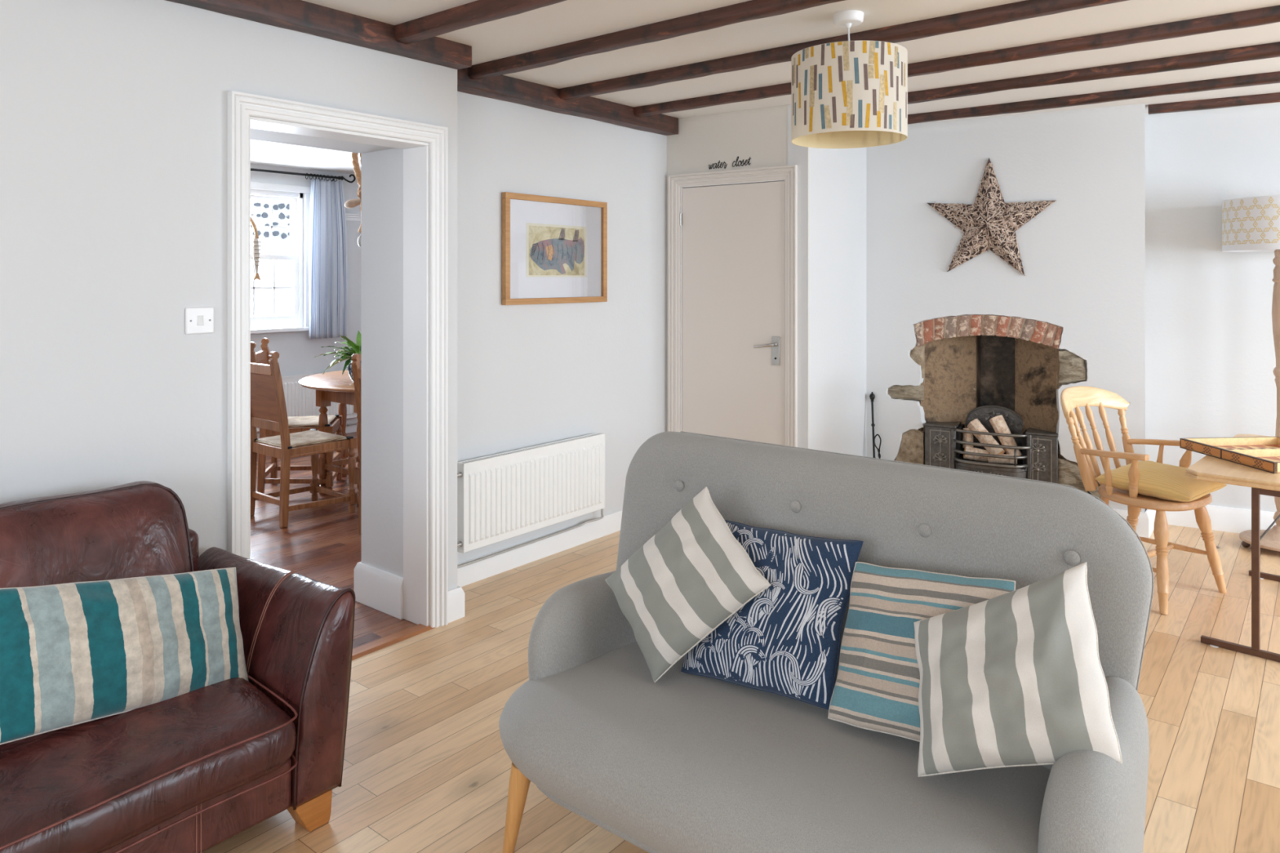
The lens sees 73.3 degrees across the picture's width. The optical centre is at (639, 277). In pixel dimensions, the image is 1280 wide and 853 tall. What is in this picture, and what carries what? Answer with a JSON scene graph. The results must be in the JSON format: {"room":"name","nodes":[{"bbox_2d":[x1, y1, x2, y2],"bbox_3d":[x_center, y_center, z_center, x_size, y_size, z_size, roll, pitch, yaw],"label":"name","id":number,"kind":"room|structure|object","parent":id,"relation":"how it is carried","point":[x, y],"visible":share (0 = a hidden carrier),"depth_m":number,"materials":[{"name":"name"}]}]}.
{"room":"living room","nodes":[
{"label":"living room","id":0,"kind":"room"},
{"bbox_2d":[250,163,360,376],"bbox_3d":[-4.014,0.233,6.362,0.235,2.375,7.300,0,0,39],"label":"wall","id":1,"kind":"structure","parent":0,"point":[297,353],"depth_m":7.62,"materials":[{"name":"paint"}]},
{"bbox_2d":[250,181,311,333],"bbox_3d":[-3.373,-0.170,7.113,0.195,1.270,1.355,0,0,39],"label":"window","id":2,"kind":"structure","parent":1,"relation":"attached to","point":[293,194],"depth_m":7.51,"materials":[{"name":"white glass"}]},
{"bbox_2d":[250,168,355,182],"bbox_3d":[-3.218,-0.898,7.132,0.116,0.092,1.899,0,0,39],"label":"curtain rod","id":3,"kind":"object","parent":1,"relation":"attached to","point":[342,177],"visible":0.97,"depth_m":7.50,"materials":[{"name":"black metal"}]},
{"bbox_2d":[308,178,347,339],"bbox_3d":[-2.771,-0.167,7.645,0.070,1.403,0.374,0,0,39],"label":"curtain","id":4,"kind":"object","parent":3,"relation":"hanging from","point":[327,240],"visible":1,"depth_m":7.64,"materials":[{"name":"blue fabric"}]},
{"bbox_2d":[256,372,357,431],"bbox_3d":[-3.140,1.103,7.247,0.090,0.517,1.775,0,0,39],"label":"radiator","id":5,"kind":"object","parent":1,"relation":"attached to","point":[300,401],"visible":0.16,"depth_m":7.45,"materials":[{"name":"metal"}]},
{"bbox_2d":[281,372,324,377],"bbox_3d":[-3.075,0.848,7.307,0.051,0.007,1.558,0,0,39],"label":"grille","id":6,"kind":"object","parent":5,"relation":"attached to","point":[306,375],"depth_m":7.44,"materials":[{"name":"metal"}]},
{"bbox_2d":[257,417,357,438],"bbox_3d":[-4.161,1.340,6.031,0.020,0.160,6.600,0,0,39],"label":"baseboard","id":7,"kind":"structure","parent":1,"relation":"attached to","point":[351,428],"depth_m":7.89,"materials":[{"name":"white wood"}]},
{"bbox_2d":[0,0,666,625],"bbox_3d":[-1.315,0.233,3.299,0.480,2.375,8.700,0,0,39],"label":"wall","id":8,"kind":"structure","parent":0,"point":[113,113],"depth_m":2.81,"materials":[{"name":"paint"}]},
{"bbox_2d":[185,306,213,334],"bbox_3d":[-1.420,0.138,2.775,0.012,0.086,0.089,0,0,39],"label":"light switch","id":9,"kind":"object","parent":8,"relation":"attached to","point":[198,320],"visible":1,"depth_m":2.77,"materials":[{"name":"white plastic"}]},
{"bbox_2d":[226,90,448,627],"bbox_3d":[-1.077,0.402,3.186,0.032,2.036,0.888,0,0,39],"label":"doorway","id":10,"kind":"structure","parent":8,"relation":"in","point":[240,105],"depth_m":3.10,"materials":[{"name":"white wood"}]},
{"bbox_2d":[248,115,428,626],"bbox_3d":[-1.153,0.436,3.247,0.158,1.968,0.752,0,0,39],"label":"lining","id":11,"kind":"object","parent":8,"relation":"attached to","point":[415,153],"visible":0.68,"depth_m":3.52,"materials":[{"name":"white wood"}]},
{"bbox_2d":[354,561,403,619],"bbox_3d":[-0.990,1.337,3.849,0.342,0.165,0.435,0,0,39],"label":"baseboard","id":12,"kind":"object","parent":8,"relation":"attached to","point":[376,588],"visible":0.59,"depth_m":3.67,"materials":[{"name":"white wood"}]},
{"bbox_2d":[448,586,464,622],"bbox_3d":[-0.880,1.357,3.664,0.302,0.125,0.090,0,0,39],"label":"baseboard","id":13,"kind":"structure","parent":8,"relation":"attached to","point":[456,595],"depth_m":3.57,"materials":[{"name":"white wood"}]},
{"bbox_2d":[457,432,604,568],"bbox_3d":[-0.576,1.082,4.211,0.090,0.486,1.187,0,0,39],"label":"radiator","id":14,"kind":"object","parent":8,"relation":"attached to","point":[508,495],"visible":0.86,"depth_m":4.18,"materials":[{"name":"metal"}]},
{"bbox_2d":[457,432,604,465],"bbox_3d":[-0.511,0.843,4.271,0.051,0.007,0.970,0,0,39],"label":"grille","id":15,"kind":"object","parent":14,"relation":"attached to","point":[512,455],"depth_m":4.23,"materials":[{"name":"metal"}]},
{"bbox_2d":[457,509,622,586],"bbox_3d":[-0.402,1.367,4.486,0.018,0.105,1.815,0,0,39],"label":"baseboard","id":16,"kind":"structure","parent":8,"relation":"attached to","point":[611,523],"depth_m":4.33,"materials":[{"name":"white wood"}]},
{"bbox_2d":[502,191,607,305],"bbox_3d":[-0.425,-0.141,4.442,0.030,0.546,0.746,0,0,39],"label":"framed picture","id":17,"kind":"object","parent":8,"relation":"attached to","point":[554,249],"visible":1,"depth_m":4.41,"materials":[{"name":"brown wood"}]},
{"bbox_2d":[526,222,586,276],"bbox_3d":[-0.425,-0.140,4.445,0.001,0.270,0.444,0,0,39],"label":"print","id":18,"kind":"object","parent":17,"relation":"attached to","point":[553,249],"depth_m":4.44},
{"bbox_2d":[666,104,808,448],"bbox_3d":[0.552,0.233,5.002,0.970,2.375,0.120,0,0,35],"label":"wall","id":19,"kind":"structure","parent":0,"point":[761,135],"depth_m":4.97,"materials":[{"name":"paint"}]},
{"bbox_2d":[708,155,751,168],"bbox_3d":[0.516,-0.663,4.951,0.277,0.064,0.005,0,0,35],"label":"sign","id":20,"kind":"object","parent":19,"relation":"attached to","point":[749,158],"depth_m":4.94,"materials":[{"name":"black metal"}]},
{"bbox_2d":[680,179,785,445],"bbox_3d":[0.523,0.434,4.945,0.704,1.972,0.106,0,0,35],"label":"door","id":21,"kind":"structure","parent":19,"relation":"in","point":[733,234],"depth_m":4.94,"materials":[{"name":"paint"}]},
{"bbox_2d":[667,164,797,448],"bbox_3d":[0.515,0.402,4.937,0.832,2.036,0.027,0,0,35],"label":"door frame","id":22,"kind":"structure","parent":19,"relation":"in","point":[788,173],"depth_m":4.87,"materials":[{"name":"paint"}]},
{"bbox_2d":[201,431,1279,852],"bbox_3d":[-0.379,1.450,2.868,10.080,0.060,9.200,0,0,39],"label":"floor","id":23,"kind":"structure","parent":0,"point":[427,766],"depth_m":2.82,"materials":[{"name":"brown wood"}]},
{"bbox_2d":[0,480,355,852],"bbox_3d":[-1.780,0.999,1.620,0.856,0.843,2.329,0,0,39],"label":"leather sofa","id":24,"kind":"object","parent":23,"relation":"on","point":[193,771],"visible":0.65,"depth_m":2.14,"materials":[{"name":"brown leather"}]},
{"bbox_2d":[0,480,191,588],"bbox_3d":[-1.629,0.848,2.088,0.329,0.535,1.036,0,0,39],"label":"cushion","id":25,"kind":"object","parent":24,"relation":"on","point":[135,529],"depth_m":2.28,"materials":[{"name":"leather"}]},
{"bbox_2d":[0,567,248,745],"bbox_3d":[-1.266,0.895,2.121,0.172,0.371,0.584,0,0,42],"label":"cushion","id":26,"kind":"object","parent":24,"relation":"on","point":[72,654],"visible":0.98,"depth_m":2.05,"materials":[{"name":"teal fabric"}]},
{"bbox_2d":[0,677,296,852],"bbox_3d":[-1.418,1.125,1.933,0.673,0.180,1.042,0,0,39],"label":"seat cushion","id":27,"kind":"object","parent":24,"relation":"on","point":[107,784],"depth_m":1.92,"materials":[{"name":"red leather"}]},
{"bbox_2d":[250,337,342,493],"bbox_3d":[-2.317,0.918,5.804,0.533,1.004,0.462,0,0,-11],"label":"dining chair","id":28,"kind":"object","parent":23,"relation":"on","point":[296,424],"visible":0.53,"depth_m":5.64,"materials":[{"name":"brown wood"}]},
{"bbox_2d":[250,351,356,528],"bbox_3d":[-2.063,0.918,5.160,0.462,1.004,0.533,0,0,39],"label":"dining chair","id":29,"kind":"object","parent":23,"relation":"on","point":[268,402],"visible":0.85,"depth_m":5.03,"materials":[{"name":"brown wood"}]},
{"bbox_2d":[298,369,359,505],"bbox_3d":[-1.617,1.045,5.862,1.320,0.750,1.320,0,0,39],"label":"dining table","id":30,"kind":"object","parent":23,"relation":"on","point":[332,386],"visible":0.27,"depth_m":5.62,"materials":[{"name":"brown wood"}]},
{"bbox_2d":[314,330,360,382],"bbox_3d":[-1.833,0.508,5.518,0.497,0.325,0.448,0,0,39],"label":"potted plant","id":31,"kind":"object","parent":30,"relation":"on","point":[355,348],"visible":0.45,"depth_m":5.48,"materials":[{"name":"green plant"}]},
{"bbox_2d":[351,353,360,533],"bbox_3d":[-1.300,0.918,4.891,0.462,1.004,0.533,0,0,19],"label":"dining chair","id":32,"kind":"object","parent":23,"relation":"on","point":[356,357],"visible":0.08,"depth_m":4.73,"materials":[{"name":"brown wood"}]},
{"bbox_2d":[351,623,435,660],"bbox_3d":[-1.104,1.415,3.206,0.075,0.009,0.780,0,0,39],"label":"trim","id":33,"kind":"structure","parent":23,"relation":"on","point":[371,647],"depth_m":3.35,"materials":[{"name":"brown wood"}]},
{"bbox_2d":[498,431,1154,852],"bbox_3d":[0.333,0.946,2.006,1.441,0.954,0.777,0,0,39],"label":"sofa","id":34,"kind":"object","parent":23,"relation":"on","point":[679,762],"visible":0.73,"depth_m":1.90,"materials":[{"name":"fabric"}]},
{"bbox_2d":[604,486,770,683],"bbox_3d":[0.109,0.781,2.214,0.467,0.450,0.212,0,0,13],"label":"cushion","id":35,"kind":"object","parent":34,"relation":"on","point":[693,575],"visible":1,"depth_m":2.15,"materials":[{"name":"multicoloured fabric"}]},
{"bbox_2d":[680,520,863,710],"bbox_3d":[0.322,0.825,2.144,0.428,0.379,0.193,0,0,39],"label":"cushion","id":36,"kind":"object","parent":34,"relation":"on","point":[784,642],"visible":0.69,"depth_m":2.07,"materials":[{"name":"blue fabric"}]},
{"bbox_2d":[827,561,1015,768],"bbox_3d":[0.620,0.821,1.880,0.378,0.344,0.180,0,0,39],"label":"cushion","id":37,"kind":"object","parent":34,"relation":"on","point":[877,686],"visible":0.59,"depth_m":1.89,"materials":[{"name":"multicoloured fabric"}]},
{"bbox_2d":[913,562,1122,777],"bbox_3d":[0.728,0.780,1.697,0.376,0.425,0.218,0,0,23],"label":"cushion","id":38,"kind":"object","parent":34,"relation":"on","point":[1016,677],"visible":0.99,"depth_m":1.64,"materials":[{"name":"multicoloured fabric"}]},
{"bbox_2d":[888,315,1101,500],"bbox_3d":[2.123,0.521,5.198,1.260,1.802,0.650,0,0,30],"label":"fireplace","id":39,"kind":"object","parent":23,"relation":"on","point":[967,362],"depth_m":5.22,"materials":[{"name":"stone"}]},
{"bbox_2d":[869,391,875,459],"bbox_3d":[1.459,1.053,5.383,0.036,0.666,0.128,0,0,9],"label":"fire poker","id":40,"kind":"object","parent":39,"relation":"on","point":[872,396],"visible":0.77,"depth_m":5.40,"materials":[{"name":"black metal"}]},
{"bbox_2d":[874,434,881,458],"bbox_3d":[1.502,1.183,5.349,0.037,0.407,0.124,0,0,-17],"label":"tongs","id":41,"kind":"object","parent":39,"relation":"on","point":[876,435],"visible":0.4,"depth_m":5.38,"materials":[{"name":"black metal"}]},
{"bbox_2d":[962,427,973,448],"bbox_3d":[1.994,0.975,5.228,0.066,0.126,0.074,0,0,30],"label":"log","id":42,"kind":"object","parent":39,"relation":"in","point":[966,437],"visible":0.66,"depth_m":5.21,"materials":[{"name":"brown wood"}]},
{"bbox_2d":[963,446,989,462],"bbox_3d":[2.014,1.057,5.136,0.154,0.097,0.060,0,0,12],"label":"log","id":43,"kind":"object","parent":39,"relation":"in","point":[968,449],"visible":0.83,"depth_m":5.12,"materials":[{"name":"brown wood"}]},
{"bbox_2d":[967,418,1004,454],"bbox_3d":[2.069,0.963,5.145,0.064,0.218,0.240,0,0,-30],"label":"log","id":44,"kind":"object","parent":39,"relation":"in","point":[974,425],"visible":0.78,"depth_m":5.13,"materials":[{"name":"brown wood"}]},
{"bbox_2d":[954,424,1027,469],"bbox_3d":[2.113,1.105,5.157,0.392,0.390,0.250,0,0,30],"label":"basket","id":45,"kind":"object","parent":39,"relation":"on","point":[1015,430],"depth_m":5.14,"materials":[{"name":"metal"}]},
{"bbox_2d":[987,453,1017,463],"bbox_3d":[2.129,1.063,5.051,0.159,0.064,0.045,0,0,23],"label":"log","id":46,"kind":"object","parent":39,"relation":"in","point":[994,460],"visible":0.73,"depth_m":5.04,"materials":[{"name":"brown wood"}]},
{"bbox_2d":[989,414,1022,456],"bbox_3d":[2.176,0.952,5.118,0.084,0.260,0.208,0,0,-28],"label":"log","id":47,"kind":"object","parent":39,"relation":"in","point":[998,423],"visible":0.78,"depth_m":5.10,"materials":[{"name":"brown wood"}]},
{"bbox_2d":[1060,386,1226,614],"bbox_3d":[2.284,0.978,3.976,0.563,0.892,0.583,0,0,-33],"label":"armchair","id":48,"kind":"object","parent":23,"relation":"on","point":[1075,397],"visible":0.79,"depth_m":3.94,"materials":[{"name":"brown wood"}]},
{"bbox_2d":[1094,460,1226,502],"bbox_3d":[2.349,0.916,3.885,0.383,0.142,0.391,0,0,-35],"label":"cushion","id":49,"kind":"object","parent":48,"relation":"on","point":[1166,482],"visible":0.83,"depth_m":3.78,"materials":[{"name":"yellow fabric"}]},
{"bbox_2d":[1185,434,1279,662],"bbox_3d":[2.819,1.085,3.456,0.870,0.670,1.130,0,0,44],"label":"folding table","id":50,"kind":"object","parent":23,"relation":"on","point":[1209,468],"visible":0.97,"depth_m":3.24,"materials":[{"name":"brown wood"}]},
{"bbox_2d":[1179,436,1279,473],"bbox_3d":[2.635,0.729,3.563,0.461,0.043,0.506,0,0,-5],"label":"game box","id":51,"kind":"object","parent":50,"relation":"on","point":[1261,453],"visible":1,"depth_m":3.61,"materials":[{"name":"brown wood"}]},
{"bbox_2d":[1222,195,1279,551],"bbox_3d":[3.351,0.504,4.491,0.517,1.832,0.517,0,0,39],"label":"floor lamp","id":52,"kind":"object","parent":23,"relation":"on","point":[1251,224],"visible":0.98,"depth_m":4.46,"materials":[{"name":"white fabric"}]},
{"bbox_2d":[250,0,1279,174],"bbox_3d":[-0.484,-1.015,2.856,10.230,0.120,9.350,0,0,39],"label":"ceiling","id":53,"kind":"structure","parent":0,"point":[566,21],"depth_m":3.52,"materials":[{"name":"paint"}]},
{"bbox_2d":[166,0,471,69],"bbox_3d":[-2.265,-0.911,1.657,0.094,0.088,4.910,0,0,39],"label":"ceiling beam","id":54,"kind":"structure","parent":53,"relation":"attached to","point":[300,15],"depth_m":3.08,"materials":[{"name":"brown wood"}]},
{"bbox_2d":[344,152,360,247],"bbox_3d":[-1.888,-0.579,5.844,0.346,0.753,0.115,0,0,39],"label":"hanging ornament","id":55,"kind":"object","parent":53,"relation":"hanging from","point":[351,203],"visible":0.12,"depth_m":5.87,"materials":[{"name":"brown wood"}]},
{"bbox_2d":[395,0,565,44],"bbox_3d":[1.252,-0.921,1.566,5.507,0.067,0.076,0,0,38],"label":"ceiling beam","id":56,"kind":"structure","parent":53,"relation":"attached to","point":[478,11],"depth_m":3.02,"materials":[{"name":"brown wood"}]},
{"bbox_2d":[457,67,678,135],"bbox_3d":[-0.375,-0.905,4.458,0.095,0.100,1.815,0,0,39],"label":"ceiling beam","id":57,"kind":"structure","parent":53,"relation":"attached to","point":[501,87],"depth_m":4.36,"materials":[{"name":"brown wood"}]},
{"bbox_2d":[467,0,844,79],"bbox_3d":[1.508,-0.927,2.107,5.785,0.056,0.075,0,0,38],"label":"ceiling beam","id":58,"kind":"structure","parent":53,"relation":"attached to","point":[750,10],"depth_m":3.26,"materials":[{"name":"brown wood"}]},
{"bbox_2d":[559,0,1128,99],"bbox_3d":[1.875,-0.928,2.565,5.785,0.055,0.076,0,0,39],"label":"ceiling beam","id":59,"kind":"structure","parent":53,"relation":"attached to","point":[1026,9],"depth_m":3.33,"materials":[{"name":"brown wood"}]},
{"bbox_2d":[791,9,907,148],"bbox_3d":[0.756,-0.728,3.119,0.410,0.455,0.409,0,0,39],"label":"pendant lamp","id":60,"kind":"object","parent":53,"relation":"hanging from","point":[848,94],"visible":1,"depth_m":2.95,"materials":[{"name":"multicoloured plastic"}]},
{"bbox_2d":[634,4,1279,116],"bbox_3d":[2.256,-0.929,3.039,5.785,0.052,0.075,0,0,38],"label":"ceiling beam","id":61,"kind":"structure","parent":53,"relation":"attached to","point":[1268,15],"depth_m":3.48,"materials":[{"name":"brown wood"}]},
{"bbox_2d":[907,41,1279,103],"bbox_3d":[2.944,-0.927,3.238,4.960,0.056,0.066,0,0,38],"label":"ceiling beam","id":62,"kind":"structure","parent":53,"relation":"attached to","point":[1272,50],"depth_m":3.85,"materials":[{"name":"brown wood"}]},
{"bbox_2d":[907,71,1279,124],"bbox_3d":[3.308,-0.929,3.740,5.022,0.052,0.067,0,0,37],"label":"ceiling beam","id":63,"kind":"structure","parent":53,"relation":"attached to","point":[1270,77],"depth_m":4.43,"materials":[{"name":"brown wood"}]},
{"bbox_2d":[1147,92,1279,114],"bbox_3d":[4.314,-0.930,3.807,3.555,0.049,0.067,0,0,33],"label":"ceiling beam","id":64,"kind":"structure","parent":53,"relation":"attached to","point":[1224,102],"depth_m":4.58,"materials":[{"name":"brown wood"}]},
{"bbox_2d":[787,104,866,457],"bbox_3d":[1.154,0.233,5.146,0.120,2.375,1.056,0,0,33],"label":"wall","id":65,"kind":"structure","parent":0,"point":[837,176],"depth_m":4.94,"materials":[{"name":"paint"}]},
{"bbox_2d":[866,103,1145,512],"bbox_3d":[2.146,0.233,5.081,1.592,2.375,0.393,0,0,15],"label":"wall","id":66,"kind":"structure","parent":0,"point":[1082,256],"depth_m":5.00,"materials":[{"name":"paint"}]},
{"bbox_2d":[927,158,1056,275],"bbox_3d":[2.046,-0.361,5.054,0.716,0.702,0.112,0,0,30],"label":"star","id":67,"kind":"object","parent":66,"relation":"attached to","point":[990,223],"visible":1,"depth_m":5.05,"materials":[{"name":"brown wood"}]},
{"bbox_2d":[1112,504,1275,537],"bbox_3d":[4.451,1.353,4.128,3.915,0.135,0.382,0,0,24],"label":"baseboard","id":68,"kind":"structure","parent":66,"relation":"attached to","point":[1235,520],"depth_m":4.79,"materials":[{"name":"white wood"}]},
{"bbox_2d":[1145,103,1279,511],"bbox_3d":[4.657,0.233,4.104,3.950,2.375,0.120,0,0,30],"label":"wall","id":69,"kind":"structure","parent":0,"point":[1211,358],"depth_m":4.87,"materials":[{"name":"paint"}]},
{"bbox_3d":[-2.726,0.232,4.880,3.700,2.375,6.800,0,0,39],"label":"wall","id":70,"kind":"structure","parent":0,"visible":0},
{"bbox_2d":[250,217,261,279],"bbox_3d":[-3.150,-0.330,6.971,0.030,0.700,0.148,0,0,39],"label":"fish ornament","id":71,"kind":"object","parent":70,"relation":"hanging from","point":[255,246],"visible":0.65,"depth_m":6.99,"materials":[{"name":"wicker"}]},
{"label":"outside","id":72,"kind":"structure","parent":0,"visible":0},
{"bbox_3d":[-7.182,1.670,9.609,8.770,0.100,14.000,0,0,39],"label":"paving","id":73,"kind":"object","parent":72,"visible":0},
{"bbox_2d":[250,199,292,328],"bbox_3d":[-6.612,-0.980,9.792,0.230,5.200,11.000,0,0,39],"label":"wall","id":74,"kind":"structure","parent":73,"relation":"on","point":[260,208],"depth_m":11.68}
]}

